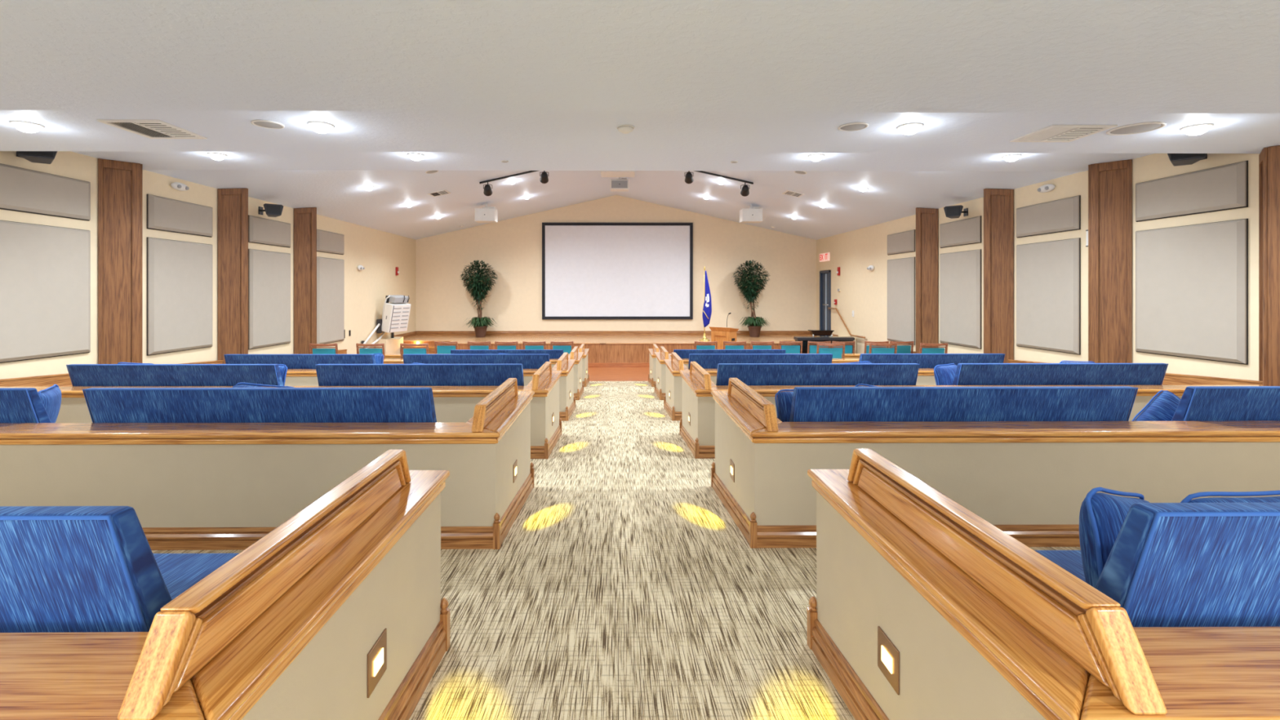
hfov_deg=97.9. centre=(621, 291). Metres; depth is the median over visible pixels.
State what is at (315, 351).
armchair
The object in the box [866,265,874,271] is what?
camera
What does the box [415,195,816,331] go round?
wall
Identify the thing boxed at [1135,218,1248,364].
acoustic panel
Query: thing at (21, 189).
acoustic panel
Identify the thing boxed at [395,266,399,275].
fire alarm
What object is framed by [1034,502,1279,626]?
pew
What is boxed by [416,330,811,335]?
baseboard
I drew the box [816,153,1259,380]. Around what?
wall
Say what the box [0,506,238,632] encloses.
pew
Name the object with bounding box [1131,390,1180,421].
cushion
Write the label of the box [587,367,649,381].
floor
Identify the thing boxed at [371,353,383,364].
cushion
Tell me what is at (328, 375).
pew
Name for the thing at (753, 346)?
armchair
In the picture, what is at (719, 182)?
recessed light
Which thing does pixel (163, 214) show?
acoustic panel
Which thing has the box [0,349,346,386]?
trim
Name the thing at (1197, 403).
pew
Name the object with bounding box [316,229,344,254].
acoustic panel
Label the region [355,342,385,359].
armchair
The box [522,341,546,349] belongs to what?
armchair
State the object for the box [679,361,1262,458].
wall
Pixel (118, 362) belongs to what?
cushion
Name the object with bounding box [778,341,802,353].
armchair
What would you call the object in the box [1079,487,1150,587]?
cushion
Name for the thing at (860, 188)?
recessed light
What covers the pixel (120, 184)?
wood column
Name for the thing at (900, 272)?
acoustic panel
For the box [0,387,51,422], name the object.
pew
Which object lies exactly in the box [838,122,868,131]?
ceiling speaker
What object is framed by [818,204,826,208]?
recessed light
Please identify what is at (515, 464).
step light
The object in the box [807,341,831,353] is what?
armchair
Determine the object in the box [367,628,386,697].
step light
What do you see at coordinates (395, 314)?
lift
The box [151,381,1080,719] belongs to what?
floor
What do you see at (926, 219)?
wood column
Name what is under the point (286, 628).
wall
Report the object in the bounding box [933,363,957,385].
cushion
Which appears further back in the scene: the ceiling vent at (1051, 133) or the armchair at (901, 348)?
the armchair at (901, 348)
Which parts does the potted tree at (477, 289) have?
pot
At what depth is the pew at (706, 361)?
8.06 m
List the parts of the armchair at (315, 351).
rail, cross rail, backrest, leg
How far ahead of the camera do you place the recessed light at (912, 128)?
4.89 m
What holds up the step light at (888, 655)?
attached to the wall at (983, 625)
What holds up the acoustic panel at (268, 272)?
attached to the wall at (380, 252)
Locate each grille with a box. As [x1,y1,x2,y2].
[18,151,53,156]
[253,121,282,128]
[266,204,280,214]
[426,170,437,173]
[795,171,805,173]
[840,124,866,130]
[946,206,959,215]
[1110,124,1161,133]
[1171,153,1204,159]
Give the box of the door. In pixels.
[819,270,831,337]
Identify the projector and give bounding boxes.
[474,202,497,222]
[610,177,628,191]
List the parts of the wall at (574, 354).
cove moulding, corner post, baseboard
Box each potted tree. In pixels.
[459,260,497,337]
[732,259,771,337]
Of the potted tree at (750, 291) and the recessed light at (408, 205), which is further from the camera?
the potted tree at (750, 291)
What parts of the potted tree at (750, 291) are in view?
pot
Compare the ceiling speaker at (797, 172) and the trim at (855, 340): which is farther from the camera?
the trim at (855, 340)
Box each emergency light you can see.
[170,182,189,191]
[1037,183,1055,192]
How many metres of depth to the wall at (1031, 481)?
3.27 m
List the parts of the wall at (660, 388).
baseboard, corner post, cove moulding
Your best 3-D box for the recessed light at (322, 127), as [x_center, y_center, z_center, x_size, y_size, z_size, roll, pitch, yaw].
[-2.639,-1.428,4.899,0.210,0.072,0.210,0,0,0]
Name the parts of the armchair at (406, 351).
leg, rail, backrest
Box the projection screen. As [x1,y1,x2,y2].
[542,222,693,319]
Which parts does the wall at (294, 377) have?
cove moulding, baseboard, armrest panel, corner post, baseboard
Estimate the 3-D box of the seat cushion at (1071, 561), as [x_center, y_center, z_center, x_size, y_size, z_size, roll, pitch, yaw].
[2.169,0.980,1.703,2.115,0.150,0.549,0,0,0]
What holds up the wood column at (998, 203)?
on the floor at (623, 586)
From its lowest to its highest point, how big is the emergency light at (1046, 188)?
0.124 m
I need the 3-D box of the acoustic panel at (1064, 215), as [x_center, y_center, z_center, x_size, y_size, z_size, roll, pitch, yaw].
[6.799,-1.175,8.939,0.058,0.509,1.302,0,0,0]
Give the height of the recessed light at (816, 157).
0.072 m
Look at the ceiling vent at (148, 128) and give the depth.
4.98 m
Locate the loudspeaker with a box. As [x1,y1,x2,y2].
[739,204,762,222]
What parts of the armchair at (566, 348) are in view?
rail, backrest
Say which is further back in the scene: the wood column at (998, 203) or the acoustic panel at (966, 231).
the acoustic panel at (966, 231)
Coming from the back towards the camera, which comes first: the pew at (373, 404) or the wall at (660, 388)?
the wall at (660, 388)
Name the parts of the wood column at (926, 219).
rail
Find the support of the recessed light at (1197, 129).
in the ceiling
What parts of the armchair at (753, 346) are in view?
backrest, rail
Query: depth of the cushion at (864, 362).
6.09 m
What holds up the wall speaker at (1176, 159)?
attached to the wall at (864, 291)
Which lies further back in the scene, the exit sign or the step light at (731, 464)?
the exit sign
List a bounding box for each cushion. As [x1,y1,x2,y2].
[38,384,61,422]
[117,362,152,364]
[152,553,238,599]
[232,382,294,387]
[277,364,287,386]
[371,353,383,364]
[774,389,793,422]
[847,360,871,363]
[854,383,878,386]
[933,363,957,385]
[1034,550,1085,582]
[1059,360,1094,363]
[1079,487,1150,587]
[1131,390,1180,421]
[1180,490,1279,502]
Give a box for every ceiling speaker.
[250,120,284,128]
[425,170,438,173]
[794,171,806,174]
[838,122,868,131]
[1106,121,1166,135]
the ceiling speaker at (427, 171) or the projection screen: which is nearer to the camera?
the ceiling speaker at (427, 171)
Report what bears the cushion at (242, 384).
on the pew at (373, 404)
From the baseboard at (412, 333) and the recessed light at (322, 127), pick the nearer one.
the recessed light at (322, 127)
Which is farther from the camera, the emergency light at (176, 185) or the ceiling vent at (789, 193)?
the ceiling vent at (789, 193)
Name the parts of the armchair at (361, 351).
rail, backrest, leg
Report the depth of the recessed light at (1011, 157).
7.23 m
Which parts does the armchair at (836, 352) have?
backrest, rail, cross rail, leg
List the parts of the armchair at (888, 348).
backrest, rail, cross rail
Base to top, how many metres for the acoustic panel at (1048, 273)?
1.740 m
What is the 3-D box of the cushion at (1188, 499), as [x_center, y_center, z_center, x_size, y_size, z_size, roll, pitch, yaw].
[1.709,0.740,1.454,0.439,0.401,0.200,0,0,-8]
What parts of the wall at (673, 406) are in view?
baseboard, corner post, armrest panel, baseboard, cove moulding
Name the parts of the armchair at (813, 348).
backrest, rail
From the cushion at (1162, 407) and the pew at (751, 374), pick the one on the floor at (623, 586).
the pew at (751, 374)
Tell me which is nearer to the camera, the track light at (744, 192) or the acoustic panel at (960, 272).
the acoustic panel at (960, 272)
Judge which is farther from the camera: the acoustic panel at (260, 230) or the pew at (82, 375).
the acoustic panel at (260, 230)
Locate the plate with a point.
(603, 173)
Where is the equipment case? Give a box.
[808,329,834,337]
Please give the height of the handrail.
0.832 m
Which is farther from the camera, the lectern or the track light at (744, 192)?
the lectern
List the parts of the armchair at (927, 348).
leg, backrest, rail, cross rail, leg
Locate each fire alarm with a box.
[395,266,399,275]
[835,266,839,275]
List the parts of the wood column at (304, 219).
rail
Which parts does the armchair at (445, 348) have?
rail, backrest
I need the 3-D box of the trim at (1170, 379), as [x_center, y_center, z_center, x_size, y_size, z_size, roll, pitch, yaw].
[6.790,1.530,9.004,0.080,1.420,10.500,0,0,0]
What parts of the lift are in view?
guide rail, guide rail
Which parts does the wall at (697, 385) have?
corner post, baseboard, cove moulding, corner post, armrest moulding, armrest panel, baseboard, cove moulding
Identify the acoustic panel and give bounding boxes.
[0,163,90,221]
[0,220,90,363]
[146,194,212,237]
[146,236,212,355]
[248,214,290,247]
[248,248,290,349]
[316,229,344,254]
[316,256,344,343]
[887,229,915,255]
[887,257,915,345]
[939,215,981,248]
[939,248,981,349]
[1016,195,1080,237]
[1016,237,1080,355]
[1135,160,1248,222]
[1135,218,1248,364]
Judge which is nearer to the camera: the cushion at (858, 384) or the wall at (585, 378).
the cushion at (858, 384)
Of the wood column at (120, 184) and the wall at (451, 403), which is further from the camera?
the wood column at (120, 184)
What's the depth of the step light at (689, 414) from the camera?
6.12 m
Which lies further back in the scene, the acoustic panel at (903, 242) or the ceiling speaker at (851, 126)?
the acoustic panel at (903, 242)
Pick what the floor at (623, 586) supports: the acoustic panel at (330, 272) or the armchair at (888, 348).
the armchair at (888, 348)
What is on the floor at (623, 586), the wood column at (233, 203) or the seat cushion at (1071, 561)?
the wood column at (233, 203)
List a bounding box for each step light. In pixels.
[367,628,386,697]
[513,459,517,483]
[688,412,690,426]
[729,458,734,482]
[877,626,899,695]
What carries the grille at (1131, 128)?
attached to the ceiling speaker at (1135, 128)
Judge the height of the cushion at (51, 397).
0.405 m
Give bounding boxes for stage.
[403,335,822,367]
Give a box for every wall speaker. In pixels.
[16,151,57,164]
[258,203,283,217]
[943,204,968,218]
[1167,153,1207,165]
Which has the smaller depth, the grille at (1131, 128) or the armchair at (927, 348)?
the grille at (1131, 128)
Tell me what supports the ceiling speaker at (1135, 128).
attached to the ceiling
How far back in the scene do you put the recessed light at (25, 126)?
4.83 m
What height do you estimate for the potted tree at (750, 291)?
2.579 m
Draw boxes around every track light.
[479,170,548,195]
[684,170,753,196]
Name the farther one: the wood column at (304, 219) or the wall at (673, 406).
the wood column at (304, 219)
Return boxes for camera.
[357,265,364,271]
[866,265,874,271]
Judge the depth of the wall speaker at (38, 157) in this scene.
6.28 m
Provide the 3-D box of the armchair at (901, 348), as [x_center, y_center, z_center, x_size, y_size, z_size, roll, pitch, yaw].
[6.428,1.659,13.026,0.554,1.040,0.609,0,0,-1]
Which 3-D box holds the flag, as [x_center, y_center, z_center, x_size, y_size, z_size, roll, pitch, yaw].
[2.567,0.368,17.122,0.324,2.296,0.320,0,0,-44]
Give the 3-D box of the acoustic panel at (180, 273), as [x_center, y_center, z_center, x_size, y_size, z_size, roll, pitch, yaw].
[-6.939,0.074,8.831,0.058,1.740,1.302,0,0,0]
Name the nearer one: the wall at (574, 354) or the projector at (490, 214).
the wall at (574, 354)
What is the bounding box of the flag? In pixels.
[699,266,711,341]
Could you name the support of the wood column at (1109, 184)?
on the floor at (623, 586)
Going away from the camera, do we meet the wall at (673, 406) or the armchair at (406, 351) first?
the wall at (673, 406)
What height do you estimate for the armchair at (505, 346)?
1.040 m
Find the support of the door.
in the wall at (864, 291)
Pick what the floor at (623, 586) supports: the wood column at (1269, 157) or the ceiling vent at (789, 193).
the wood column at (1269, 157)
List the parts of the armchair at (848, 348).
backrest, rail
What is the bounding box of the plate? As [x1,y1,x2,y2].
[600,170,635,177]
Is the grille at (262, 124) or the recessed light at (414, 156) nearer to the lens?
the grille at (262, 124)
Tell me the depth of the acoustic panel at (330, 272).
13.31 m
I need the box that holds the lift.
[360,294,411,348]
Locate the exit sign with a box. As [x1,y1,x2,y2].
[819,252,829,262]
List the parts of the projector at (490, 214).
panel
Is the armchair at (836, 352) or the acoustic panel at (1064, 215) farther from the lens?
the armchair at (836, 352)
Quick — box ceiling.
[0,0,1279,239]
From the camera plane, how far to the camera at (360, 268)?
14.86 m
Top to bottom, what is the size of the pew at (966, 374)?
0.978 m
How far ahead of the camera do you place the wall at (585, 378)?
12.40 m
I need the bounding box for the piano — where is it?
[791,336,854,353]
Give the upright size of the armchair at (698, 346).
1.040 m
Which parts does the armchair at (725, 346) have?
backrest, rail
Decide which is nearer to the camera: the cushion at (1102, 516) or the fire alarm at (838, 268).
the cushion at (1102, 516)
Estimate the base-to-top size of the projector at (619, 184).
0.449 m
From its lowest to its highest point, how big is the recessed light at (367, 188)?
0.096 m
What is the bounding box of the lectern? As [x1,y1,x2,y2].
[708,326,738,349]
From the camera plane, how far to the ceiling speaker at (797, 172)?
11.54 m
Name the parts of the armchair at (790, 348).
backrest, rail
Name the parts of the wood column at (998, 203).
rail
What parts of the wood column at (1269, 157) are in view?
rail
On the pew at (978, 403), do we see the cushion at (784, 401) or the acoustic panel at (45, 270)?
the cushion at (784, 401)
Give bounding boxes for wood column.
[97,158,142,364]
[217,187,248,364]
[293,207,316,354]
[915,207,937,353]
[983,188,1013,363]
[1088,159,1132,363]
[1258,145,1279,386]
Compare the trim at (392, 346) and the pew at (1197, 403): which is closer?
the pew at (1197, 403)
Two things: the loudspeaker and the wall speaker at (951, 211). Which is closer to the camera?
the wall speaker at (951, 211)
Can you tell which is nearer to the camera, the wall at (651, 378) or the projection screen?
the wall at (651, 378)
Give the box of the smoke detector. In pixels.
[616,124,634,133]
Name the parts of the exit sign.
sign panel, sign panel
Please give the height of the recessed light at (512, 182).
0.096 m
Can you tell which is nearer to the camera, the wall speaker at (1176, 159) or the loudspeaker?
the wall speaker at (1176, 159)
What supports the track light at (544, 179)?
attached to the ceiling
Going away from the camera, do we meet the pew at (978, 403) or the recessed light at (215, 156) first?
the pew at (978, 403)
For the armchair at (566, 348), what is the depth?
13.19 m
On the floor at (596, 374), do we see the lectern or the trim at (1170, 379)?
the lectern
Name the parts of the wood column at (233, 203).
rail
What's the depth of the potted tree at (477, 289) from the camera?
18.34 m
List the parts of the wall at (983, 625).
corner post, baseboard, armrest moulding, cove moulding, armrest moulding, armrest panel, armrest moulding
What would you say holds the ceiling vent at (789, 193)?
in the ceiling
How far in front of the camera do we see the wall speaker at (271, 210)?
10.61 m
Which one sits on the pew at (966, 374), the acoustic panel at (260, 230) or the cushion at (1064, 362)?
the cushion at (1064, 362)
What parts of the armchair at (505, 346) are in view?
rail, backrest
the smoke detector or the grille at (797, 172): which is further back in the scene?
the grille at (797, 172)
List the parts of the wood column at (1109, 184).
rail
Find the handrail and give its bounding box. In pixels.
[827,307,866,339]
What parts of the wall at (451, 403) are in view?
cove moulding, baseboard, armrest panel, corner post, cove moulding, baseboard, corner post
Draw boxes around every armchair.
[309,343,337,354]
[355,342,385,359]
[400,342,428,359]
[434,341,457,353]
[467,341,490,349]
[494,341,518,349]
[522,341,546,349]
[550,341,573,353]
[693,341,717,349]
[723,341,746,349]
[750,341,773,349]
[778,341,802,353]
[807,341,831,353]
[816,342,844,358]
[831,341,854,353]
[863,341,888,353]
[868,342,897,353]
[889,341,913,353]
[919,342,947,353]
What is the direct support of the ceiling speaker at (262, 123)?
attached to the ceiling
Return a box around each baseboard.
[394,331,416,337]
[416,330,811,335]
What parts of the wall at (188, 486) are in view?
cove moulding, baseboard, corner post, armrest panel, armrest moulding, cove moulding, baseboard, corner post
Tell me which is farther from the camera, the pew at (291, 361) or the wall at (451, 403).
the pew at (291, 361)
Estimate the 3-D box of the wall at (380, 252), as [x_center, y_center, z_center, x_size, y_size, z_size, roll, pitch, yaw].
[-7.056,-0.609,7.145,0.200,6.219,24.400,0,0,0]
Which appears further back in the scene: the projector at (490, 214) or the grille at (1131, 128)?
the projector at (490, 214)
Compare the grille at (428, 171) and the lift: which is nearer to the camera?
the grille at (428, 171)
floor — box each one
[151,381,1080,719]
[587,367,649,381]
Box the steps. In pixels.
[399,346,437,354]
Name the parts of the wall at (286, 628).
armrest moulding, armrest panel, armrest moulding, cove moulding, armrest moulding, baseboard, corner post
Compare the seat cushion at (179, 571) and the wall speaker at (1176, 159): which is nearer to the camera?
the seat cushion at (179, 571)
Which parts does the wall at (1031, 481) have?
corner post, baseboard, cove moulding, armrest moulding, armrest panel, corner post, baseboard, cove moulding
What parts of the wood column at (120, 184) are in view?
rail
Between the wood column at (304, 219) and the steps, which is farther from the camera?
the steps
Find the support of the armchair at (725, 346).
on the floor at (623, 586)
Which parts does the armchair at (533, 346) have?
rail, backrest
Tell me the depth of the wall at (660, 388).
10.17 m
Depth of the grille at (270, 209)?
10.59 m
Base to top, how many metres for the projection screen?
3.325 m
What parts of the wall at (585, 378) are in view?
cove moulding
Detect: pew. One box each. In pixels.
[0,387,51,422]
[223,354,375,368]
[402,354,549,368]
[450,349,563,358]
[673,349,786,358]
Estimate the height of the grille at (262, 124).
0.005 m
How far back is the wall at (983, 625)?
1.29 m
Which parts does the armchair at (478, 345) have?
rail, backrest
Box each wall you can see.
[0,151,415,379]
[0,361,561,458]
[0,377,534,550]
[0,449,449,719]
[284,352,575,421]
[383,346,583,399]
[385,343,589,386]
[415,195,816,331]
[648,343,860,386]
[654,346,859,399]
[663,352,936,420]
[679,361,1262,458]
[711,377,1279,548]
[807,448,1279,719]
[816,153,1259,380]
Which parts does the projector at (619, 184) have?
panel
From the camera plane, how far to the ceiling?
3.21 m
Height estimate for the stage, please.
0.724 m
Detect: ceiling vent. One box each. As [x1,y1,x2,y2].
[96,119,207,138]
[427,189,450,196]
[782,190,804,197]
[1009,124,1117,142]
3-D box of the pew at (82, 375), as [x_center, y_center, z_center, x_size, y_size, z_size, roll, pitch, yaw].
[-4.608,1.239,6.094,2.122,0.978,0.800,0,0,0]
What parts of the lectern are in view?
apron panel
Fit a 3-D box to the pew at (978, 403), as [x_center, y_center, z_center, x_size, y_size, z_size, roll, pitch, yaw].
[2.160,1.084,3.869,2.142,0.965,0.796,0,0,0]
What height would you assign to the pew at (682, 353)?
0.953 m
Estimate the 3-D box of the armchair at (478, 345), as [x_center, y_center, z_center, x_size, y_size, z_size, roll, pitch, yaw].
[-3.358,1.702,13.430,0.554,1.040,0.609,0,0,-1]
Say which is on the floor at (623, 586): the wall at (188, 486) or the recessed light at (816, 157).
the wall at (188, 486)
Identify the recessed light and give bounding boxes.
[9,120,44,133]
[207,152,226,159]
[306,120,334,133]
[363,186,373,191]
[404,203,413,207]
[407,152,424,160]
[507,180,516,184]
[716,180,724,184]
[808,153,824,161]
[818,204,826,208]
[857,186,868,191]
[897,122,923,134]
[1001,154,1021,161]
[1179,123,1213,135]
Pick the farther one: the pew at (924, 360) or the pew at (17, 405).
the pew at (924, 360)
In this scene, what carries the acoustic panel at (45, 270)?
attached to the wall at (380, 252)
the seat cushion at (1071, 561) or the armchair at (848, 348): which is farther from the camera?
the armchair at (848, 348)
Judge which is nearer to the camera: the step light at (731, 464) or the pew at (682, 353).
the step light at (731, 464)
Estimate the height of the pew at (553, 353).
0.953 m
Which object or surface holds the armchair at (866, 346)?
on the floor at (623, 586)
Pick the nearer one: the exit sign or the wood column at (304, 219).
the wood column at (304, 219)
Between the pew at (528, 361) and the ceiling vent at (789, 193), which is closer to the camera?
the pew at (528, 361)
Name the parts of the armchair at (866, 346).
backrest, rail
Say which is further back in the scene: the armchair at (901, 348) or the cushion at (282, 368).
the armchair at (901, 348)
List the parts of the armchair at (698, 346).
backrest, rail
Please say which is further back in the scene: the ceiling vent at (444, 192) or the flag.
the flag
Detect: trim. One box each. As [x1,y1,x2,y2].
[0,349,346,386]
[375,336,403,354]
[828,336,856,353]
[912,351,1262,385]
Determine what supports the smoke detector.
attached to the ceiling
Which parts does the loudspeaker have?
panel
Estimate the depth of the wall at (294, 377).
7.80 m
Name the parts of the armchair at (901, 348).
rail, backrest, leg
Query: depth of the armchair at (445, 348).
13.18 m
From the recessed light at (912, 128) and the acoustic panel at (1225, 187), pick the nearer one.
the recessed light at (912, 128)
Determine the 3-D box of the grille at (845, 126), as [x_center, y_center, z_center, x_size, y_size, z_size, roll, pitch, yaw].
[2.061,-1.458,4.946,0.215,0.005,0.215,0,0,0]
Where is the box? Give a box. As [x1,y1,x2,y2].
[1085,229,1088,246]

